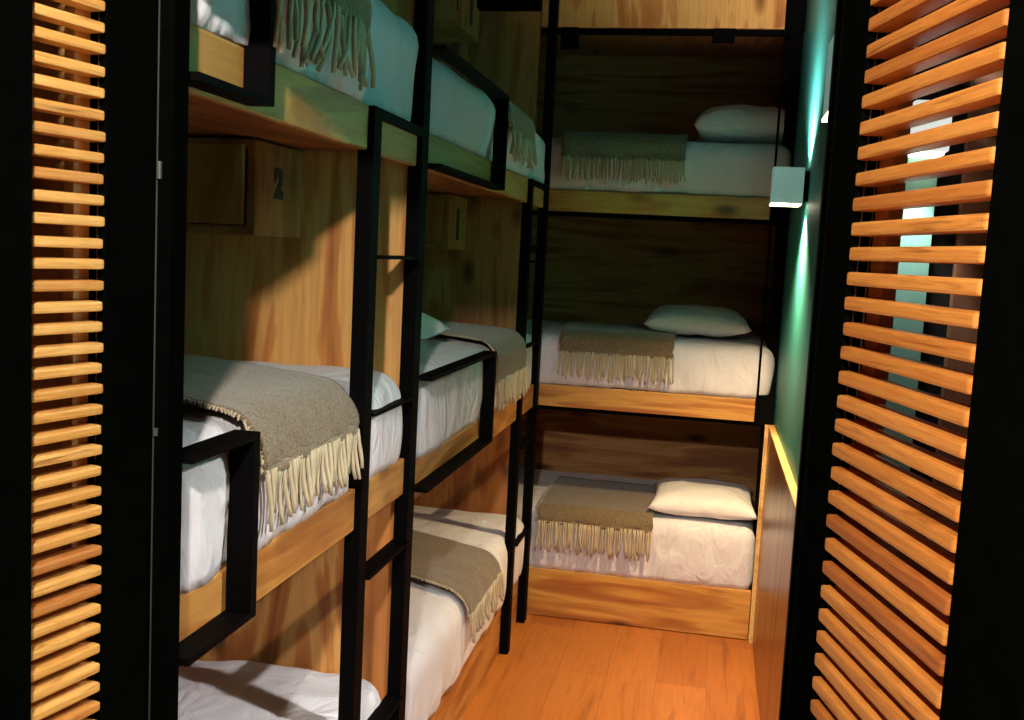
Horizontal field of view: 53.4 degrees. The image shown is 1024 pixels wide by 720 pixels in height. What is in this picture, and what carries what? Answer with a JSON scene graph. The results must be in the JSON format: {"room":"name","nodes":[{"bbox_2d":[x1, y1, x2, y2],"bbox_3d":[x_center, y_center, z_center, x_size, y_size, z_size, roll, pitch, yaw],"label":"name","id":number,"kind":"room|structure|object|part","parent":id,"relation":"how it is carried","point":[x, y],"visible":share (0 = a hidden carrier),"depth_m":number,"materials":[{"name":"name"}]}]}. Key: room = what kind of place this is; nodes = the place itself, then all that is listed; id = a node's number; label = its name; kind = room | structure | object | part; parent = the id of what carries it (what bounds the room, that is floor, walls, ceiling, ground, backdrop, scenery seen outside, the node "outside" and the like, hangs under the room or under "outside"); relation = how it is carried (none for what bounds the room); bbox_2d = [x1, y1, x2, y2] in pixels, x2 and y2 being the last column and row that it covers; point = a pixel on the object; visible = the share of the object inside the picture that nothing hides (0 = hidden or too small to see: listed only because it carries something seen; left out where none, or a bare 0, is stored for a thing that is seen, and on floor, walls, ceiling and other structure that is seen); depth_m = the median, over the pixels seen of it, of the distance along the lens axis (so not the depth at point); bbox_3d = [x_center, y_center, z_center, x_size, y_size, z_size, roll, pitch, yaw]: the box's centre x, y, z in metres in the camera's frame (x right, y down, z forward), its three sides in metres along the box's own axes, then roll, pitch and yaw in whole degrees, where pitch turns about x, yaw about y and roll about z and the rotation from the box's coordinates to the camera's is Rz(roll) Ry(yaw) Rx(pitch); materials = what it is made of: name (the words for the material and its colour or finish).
{"room":"dormitory","nodes":[
{"label":"dormitory","id":0,"kind":"room"},
{"bbox_2d":[462,605,759,719],"bbox_3d":[0.029,1.406,2.262,3.800,0.060,6.570,4,6,11],"label":"floor","id":1,"kind":"structure","parent":0,"point":[554,668],"depth_m":3.93,"materials":[{"name":"laminate"}]},
{"bbox_2d":[179,0,416,700],"bbox_3d":[-0.766,-0.250,2.007,0.943,3.198,1.168,4,6,11],"label":"bunk bed","id":2,"kind":"object","parent":1,"relation":"on","point":[280,300],"visible":0.44,"depth_m":2.50,"materials":[{"name":"brown wood"}]},
{"bbox_3d":[-0.441,0.267,1.502,0.042,0.296,0.212,4,6,11],"label":"guard rail","id":3,"kind":"part","parent":2,"relation":"part of","materials":[{"name":"black metal"}]},
{"bbox_3d":[-0.398,-0.539,1.427,0.042,0.326,0.232,4,6,11],"label":"guard rail","id":4,"kind":"part","parent":2,"relation":"part of","materials":[{"name":"black metal"}]},
{"bbox_2d":[178,660,380,719],"bbox_3d":[-0.849,0.950,2.133,0.873,0.330,1.136,4,6,11],"label":"mattress","id":5,"kind":"object","parent":2,"relation":"on","point":[233,689],"visible":0.44,"depth_m":2.43,"materials":[{"name":"white fabric"}]},
{"bbox_2d":[180,360,402,594],"bbox_3d":[-0.795,0.147,2.046,0.899,0.238,1.136,4,6,11],"label":"mattress","id":6,"kind":"object","parent":2,"relation":"on","point":[205,483],"visible":0.16,"depth_m":1.63,"materials":[{"name":"white fabric"}]},
{"bbox_2d":[183,354,363,531],"bbox_3d":[-0.735,0.111,2.062,1.080,0.208,0.430,7,7,32],"label":"throw blanket","id":7,"kind":"object","parent":6,"relation":"on","point":[303,420],"visible":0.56,"depth_m":1.83,"materials":[{"name":"beige fabric"}]},
{"bbox_2d":[190,0,418,121],"bbox_3d":[-0.755,-0.666,1.962,0.908,0.258,1.164,4,6,11],"label":"mattress","id":8,"kind":"object","parent":2,"relation":"on","point":[395,45],"visible":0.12,"depth_m":2.14,"materials":[{"name":"white fabric"}]},
{"bbox_2d":[273,0,375,90],"bbox_3d":[-0.698,-0.661,1.850,0.887,0.291,0.467,5,6,18],"label":"throw blanket","id":9,"kind":"object","parent":8,"relation":"on","point":[352,18],"visible":0.99,"depth_m":1.74,"materials":[{"name":"beige fabric"}]},
{"bbox_2d":[338,0,434,719],"bbox_3d":[-0.266,-0.306,2.317,0.044,3.299,0.408,4,6,11],"label":"ladder","id":10,"kind":"object","parent":2,"relation":"attached to","point":[356,569],"visible":0.78,"depth_m":2.38,"materials":[{"name":"black metal"}]},
{"bbox_3d":[-0.342,0.421,2.217,0.035,1.867,0.050,4,6,11],"label":"leg","id":11,"kind":"part","parent":10,"relation":"part of","materials":[{"name":"black paint"}]},
{"bbox_3d":[-0.236,-0.323,2.490,0.035,3.299,0.055,4,6,11],"label":"leg","id":12,"kind":"part","parent":10,"relation":"part of","materials":[{"name":"black paint"}]},
{"bbox_2d":[414,0,543,719],"bbox_3d":[-0.468,-0.391,3.505,0.943,3.198,1.836,4,6,11],"label":"bunk bed","id":13,"kind":"object","parent":1,"relation":"on","point":[477,284],"visible":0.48,"depth_m":4.25,"materials":[{"name":"brown wood"}]},
{"bbox_3d":[-0.153,0.153,2.953,0.042,0.297,0.780,4,6,11],"label":"guard rail","id":14,"kind":"part","parent":13,"relation":"part of","materials":[{"name":"black metal"}]},
{"bbox_2d":[405,505,524,719],"bbox_3d":[-0.539,0.835,3.639,0.900,0.278,1.770,4,6,11],"label":"mattress","id":15,"kind":"object","parent":13,"relation":"on","point":[440,644],"visible":0.2,"depth_m":3.24,"materials":[{"name":"white fabric"}]},
{"bbox_2d":[411,530,504,642],"bbox_3d":[-0.461,0.764,3.730,1.068,0.190,0.466,7,7,32],"label":"throw blanket","id":16,"kind":"object","parent":15,"relation":"on","point":[472,573],"visible":0.56,"depth_m":3.54,"materials":[{"name":"beige fabric"}]},
{"bbox_3d":[-0.112,-0.655,2.869,0.042,0.295,0.780,4,6,11],"label":"guard rail","id":17,"kind":"part","parent":13,"relation":"part of","materials":[{"name":"black metal"}]},
{"bbox_2d":[416,333,531,457],"bbox_3d":[-0.501,0.034,3.533,0.898,0.250,1.730,4,6,11],"label":"mattress","id":18,"kind":"object","parent":13,"relation":"on","point":[448,404],"visible":0.15,"depth_m":2.99,"materials":[{"name":"white fabric"}]},
{"bbox_2d":[421,313,449,339],"bbox_3d":[-0.579,-0.117,3.074,0.600,0.141,0.600,5,6,19],"label":"pillow","id":19,"kind":"object","parent":18,"relation":"on","point":[430,326],"visible":0.02,"depth_m":3.17,"materials":[{"name":"white fabric"}]},
{"bbox_2d":[439,320,527,410],"bbox_3d":[-0.362,-0.011,3.853,1.062,0.260,0.492,7,7,32],"label":"throw blanket","id":20,"kind":"object","parent":18,"relation":"on","point":[510,346],"visible":0.56,"depth_m":3.61,"materials":[{"name":"beige fabric"}]},
{"bbox_2d":[429,57,544,183],"bbox_3d":[-0.455,-0.789,3.470,0.907,0.220,1.791,4,6,11],"label":"mattress","id":21,"kind":"object","parent":13,"relation":"on","point":[462,115],"visible":0.15,"depth_m":2.86,"materials":[{"name":"white fabric"}]},
{"bbox_2d":[479,89,537,169],"bbox_3d":[-0.335,-0.822,3.665,0.928,0.227,0.476,5,6,21],"label":"throw blanket","id":22,"kind":"object","parent":21,"relation":"on","point":[522,126],"visible":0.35,"depth_m":3.50,"materials":[{"name":"beige fabric"}]},
{"bbox_2d":[499,0,559,654],"bbox_3d":[0.093,-0.476,4.120,0.044,3.299,0.420,4,6,11],"label":"ladder","id":23,"kind":"object","parent":13,"relation":"attached to","point":[528,441],"visible":0.88,"depth_m":4.20,"materials":[{"name":"black metal"}]},
{"bbox_3d":[0.017,0.252,4.014,0.035,1.867,0.050,4,6,11],"label":"leg","id":24,"kind":"part","parent":23,"relation":"part of","materials":[{"name":"black paint"}]},
{"bbox_3d":[0.124,-0.493,4.299,0.035,3.299,0.055,4,6,11],"label":"leg","id":25,"kind":"part","parent":23,"relation":"part of","materials":[{"name":"black paint"}]},
{"bbox_2d":[516,0,806,639],"bbox_3d":[0.289,-0.540,4.814,1.906,3.297,0.919,4,6,11],"label":"bunk bed","id":26,"kind":"object","parent":1,"relation":"on","point":[673,28],"visible":0.43,"depth_m":4.34,"materials":[{"name":"brown wood"}]},
{"bbox_2d":[517,468,754,589],"bbox_3d":[0.231,0.747,4.942,1.840,0.280,0.908,4,6,11],"label":"mattress","id":27,"kind":"object","parent":26,"relation":"on","point":[705,551],"visible":0.21,"depth_m":4.42,"materials":[{"name":"white fabric"}]},
{"bbox_2d":[534,476,655,561],"bbox_3d":[0.411,0.723,4.732,0.520,0.216,0.653,4,6,11],"label":"throw blanket","id":28,"kind":"object","parent":27,"relation":"on","point":[604,505],"visible":0.99,"depth_m":4.46,"materials":[{"name":"beige fabric"}]},
{"bbox_2d":[648,478,756,519],"bbox_3d":[0.867,0.620,4.617,0.470,0.117,0.500,4,6,11],"label":"pillow","id":29,"kind":"object","parent":27,"relation":"on","point":[693,497],"visible":1,"depth_m":4.43,"materials":[{"name":"white fabric"}]},
{"bbox_2d":[526,319,773,398],"bbox_3d":[0.280,-0.050,4.857,1.859,0.231,0.909,4,6,11],"label":"mattress","id":30,"kind":"object","parent":26,"relation":"on","point":[728,366],"visible":0.34,"depth_m":4.33,"materials":[{"name":"white fabric"}]},
{"bbox_2d":[557,321,676,384],"bbox_3d":[0.499,-0.043,4.642,0.507,0.225,0.654,4,6,11],"label":"throw blanket","id":31,"kind":"object","parent":30,"relation":"on","point":[627,341],"visible":0.94,"depth_m":4.35,"materials":[{"name":"beige fabric"}]},
{"bbox_2d":[644,305,750,336],"bbox_3d":[0.846,-0.185,4.668,0.479,0.128,0.654,4,6,11],"label":"pillow","id":32,"kind":"object","parent":30,"relation":"on","point":[710,321],"visible":0.98,"depth_m":4.40,"materials":[{"name":"white fabric"}]},
{"bbox_2d":[540,137,790,197],"bbox_3d":[0.326,-0.886,4.769,1.864,0.234,0.910,4,6,11],"label":"mattress","id":33,"kind":"object","parent":26,"relation":"on","point":[711,168],"visible":0.16,"depth_m":4.23,"materials":[{"name":"white fabric"}]},
{"bbox_2d":[560,131,689,184],"bbox_3d":[0.522,-0.881,4.559,0.538,0.226,0.655,4,6,11],"label":"throw blanket","id":34,"kind":"object","parent":33,"relation":"on","point":[596,146],"visible":0.98,"depth_m":4.26,"materials":[{"name":"beige fabric"}]},
{"bbox_2d":[694,105,784,144],"bbox_3d":[1.033,-1.030,4.530,0.430,0.186,0.600,4,6,11],"label":"pillow","id":35,"kind":"object","parent":33,"relation":"on","point":[728,123],"visible":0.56,"depth_m":4.28,"materials":[{"name":"white fabric"}]},
{"bbox_3d":[1.080,-0.847,4.161,0.009,2.270,0.009,7,7,33],"label":"rod","id":36,"kind":"part","parent":26,"relation":"part of","materials":[{"name":"black paint"}]},
{"bbox_3d":[1.132,-0.564,4.266,0.048,3.050,0.040,4,6,11],"label":"corner post","id":37,"kind":"part","parent":26,"relation":"part of","materials":[{"name":"black metal"}]},
{"bbox_2d":[519,37,789,508],"bbox_3d":[0.428,-0.656,5.290,1.991,3.450,0.080,4,6,11],"label":"wall","id":38,"kind":"structure","parent":0,"point":[598,270],"depth_m":5.21,"materials":[{"name":"brown wood"}]},
{"bbox_2d":[748,0,836,719],"bbox_3d":[0.957,-0.407,3.166,0.119,3.450,3.910,4,6,11],"label":"wall","id":39,"kind":"structure","parent":0,"point":[810,137],"depth_m":3.51,"materials":[{"name":"teal paint"}]},
{"bbox_3d":[1.043,0.740,4.307,0.018,0.942,0.026,4,6,11],"label":"post","id":40,"kind":"part","parent":39,"relation":"part of","materials":[{"name":"brown wood"}]},
{"bbox_2d":[769,167,809,206],"bbox_3d":[0.945,-0.588,3.463,0.120,0.125,0.112,4,6,11],"label":"wall sconce","id":41,"kind":"object","parent":39,"relation":"attached to","point":[789,185],"visible":1,"depth_m":3.41,"materials":[{"name":"white metal"}]},
{"bbox_2d":[769,203,800,206],"bbox_3d":[0.931,-0.529,3.472,0.098,0.005,0.112,4,6,11],"label":"diffuser","id":42,"kind":"object","parent":41,"relation":"attached to","point":[771,204],"depth_m":3.43,"materials":[{"name":"white plastic"}]},
{"bbox_3d":[0.995,-0.587,3.453,0.018,0.100,0.088,4,6,11],"label":"wall plate","id":43,"kind":"part","parent":41,"relation":"part of","materials":[{"name":"black paint"}]},
{"bbox_2d":[822,35,833,121],"bbox_3d":[0.567,-0.441,1.597,0.136,0.123,0.111,4,6,11],"label":"wall sconce","id":44,"kind":"object","parent":39,"relation":"attached to","point":[830,46],"visible":0.17,"depth_m":1.62,"materials":[{"name":"grey metal"}]},
{"bbox_2d":[822,112,827,121],"bbox_3d":[0.553,-0.384,1.605,0.114,0.005,0.111,4,6,11],"label":"diffuser","id":45,"kind":"object","parent":44,"relation":"attached to","point":[825,114],"depth_m":1.64,"materials":[{"name":"white plastic"}]},
{"bbox_2d":[778,0,975,719],"bbox_3d":[1.119,-0.190,1.157,1.470,3.450,0.070,4,6,11],"label":"wall","id":46,"kind":"structure","parent":0,"point":[935,269],"depth_m":1.25,"materials":[{"name":"paint"}]},
{"bbox_2d":[780,0,845,719],"bbox_3d":[0.411,-0.236,1.258,0.042,3.450,0.060,4,6,11],"label":"door frame","id":47,"kind":"structure","parent":46,"relation":"attached to","point":[841,4],"depth_m":1.28,"materials":[{"name":"black metal"}]},
{"bbox_2d":[786,0,1023,719],"bbox_3d":[0.376,0.495,1.040,0.044,2.020,0.505,3,6,-3],"label":"door","id":48,"kind":"structure","parent":46,"relation":"in","point":[882,631],"depth_m":0.97,"materials":[{"name":"wood"}]},
{"bbox_3d":[0.363,0.407,1.200,0.002,1.680,0.001,3,6,-3],"label":"rod","id":49,"kind":"part","parent":48,"relation":"part of","materials":[{"name":"metal"}]},
{"bbox_3d":[0.375,0.407,1.200,0.002,1.680,0.001,3,6,-3],"label":"rod","id":50,"kind":"part","parent":48,"relation":"part of","materials":[{"name":"metal"}]},
{"bbox_2d":[877,157,936,524],"bbox_3d":[0.449,0.617,1.321,0.040,1.745,0.017,4,6,11],"label":"wall strip","id":51,"kind":"object","parent":46,"relation":"attached to","point":[920,269],"depth_m":1.24,"materials":[{"name":"green paint"}]},
{"bbox_2d":[908,100,951,157],"bbox_3d":[0.488,-0.271,1.195,0.042,0.061,0.050,4,6,11],"label":"sconce","id":52,"kind":"object","parent":51,"relation":"attached to","point":[938,152],"visible":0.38,"depth_m":1.17,"materials":[{"name":"white"}]},
{"bbox_2d":[908,151,944,157],"bbox_3d":[0.487,-0.242,1.199,0.034,0.003,0.040,4,6,11],"label":"diffuser","id":53,"kind":"object","parent":52,"relation":"attached to","point":[925,154],"depth_m":1.19,"materials":[{"name":"white plastic"}]},
{"bbox_2d":[927,5,1009,585],"bbox_3d":[0.572,0.300,1.266,0.115,2.400,0.017,4,6,11],"label":"plank","id":54,"kind":"object","parent":46,"relation":"attached to","point":[975,271],"depth_m":1.23,"materials":[{"name":"brown wood"}]},
{"bbox_3d":[-1.205,-0.340,1.465,1.440,3.450,0.025,4,6,11],"label":"wall","id":55,"kind":"structure","parent":0,"visible":0},
{"bbox_2d":[31,0,64,701],"bbox_3d":[-0.621,0.227,1.379,0.105,2.400,0.019,4,6,11],"label":"plank","id":56,"kind":"object","parent":55,"relation":"attached to","point":[38,229],"visible":0.25,"depth_m":1.33,"materials":[{"name":"brown wood"}]},
{"bbox_2d":[0,0,161,719],"bbox_3d":[-0.559,0.427,1.230,0.054,2.020,0.314,5,6,23],"label":"door","id":57,"kind":"structure","parent":55,"relation":"in","point":[110,63],"depth_m":1.22,"materials":[{"name":"wood"}]},
{"bbox_3d":[-0.548,0.351,1.227,0.026,1.650,0.116,5,6,23],"label":"slat panel","id":58,"kind":"part","parent":57,"relation":"part of","materials":[{"name":"brown wood"}]},
{"bbox_3d":[-0.527,0.352,1.284,0.002,1.680,0.001,5,6,23],"label":"rod","id":59,"kind":"part","parent":57,"relation":"part of","materials":[{"name":"metal"}]},
{"bbox_2d":[150,0,189,719],"bbox_3d":[-0.462,-0.287,1.317,0.072,3.450,0.040,4,6,11],"label":"door frame","id":60,"kind":"structure","parent":55,"relation":"attached to","point":[174,14],"depth_m":1.33,"materials":[{"name":"black metal"}]},
{"bbox_3d":[-0.977,-0.544,3.528,0.080,3.450,4.130,4,6,11],"label":"wall","id":61,"kind":"structure","parent":0,"visible":0},
{"bbox_2d":[186,137,302,237],"bbox_3d":[-0.842,-0.415,2.437,0.606,0.210,0.280,4,6,11],"label":"locker","id":62,"kind":"object","parent":61,"relation":"attached to","point":[252,187],"visible":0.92,"depth_m":2.27,"materials":[{"name":"brown wood"}]},
{"bbox_3d":[-0.864,-0.408,2.306,0.552,0.176,0.015,4,6,11],"label":"door","id":63,"kind":"part","parent":62,"relation":"part of","materials":[{"name":"brown wood"}]},
{"bbox_2d":[425,193,466,249],"bbox_3d":[-0.501,-0.584,4.251,0.566,0.217,0.308,4,6,11],"label":"locker","id":64,"kind":"object","parent":61,"relation":"attached to","point":[446,214],"visible":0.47,"depth_m":4.07,"materials":[{"name":"brown wood"}]},
{"bbox_3d":[-0.526,-0.575,4.107,0.512,0.183,0.015,4,6,11],"label":"door","id":65,"kind":"part","parent":64,"relation":"part of","materials":[{"name":"brown wood"}]},
{"bbox_2d":[433,0,479,42],"bbox_3d":[-0.448,-1.449,4.159,0.582,0.230,0.308,4,6,11],"label":"locker","id":66,"kind":"object","parent":61,"relation":"attached to","point":[451,25],"visible":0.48,"depth_m":4.06,"materials":[{"name":"brown wood"}]},
{"bbox_3d":[-0.473,-1.440,4.015,0.529,0.196,0.015,4,6,11],"label":"door","id":67,"kind":"part","parent":66,"relation":"part of","materials":[{"name":"brown wood"}]},
{"bbox_2d":[457,0,541,10],"bbox_3d":[-0.297,-1.506,4.250,0.845,0.080,0.062,4,6,11],"label":"beam","id":68,"kind":"structure","parent":61,"relation":"attached to","point":[482,5],"depth_m":4.17,"materials":[{"name":"black metal"}]}
]}

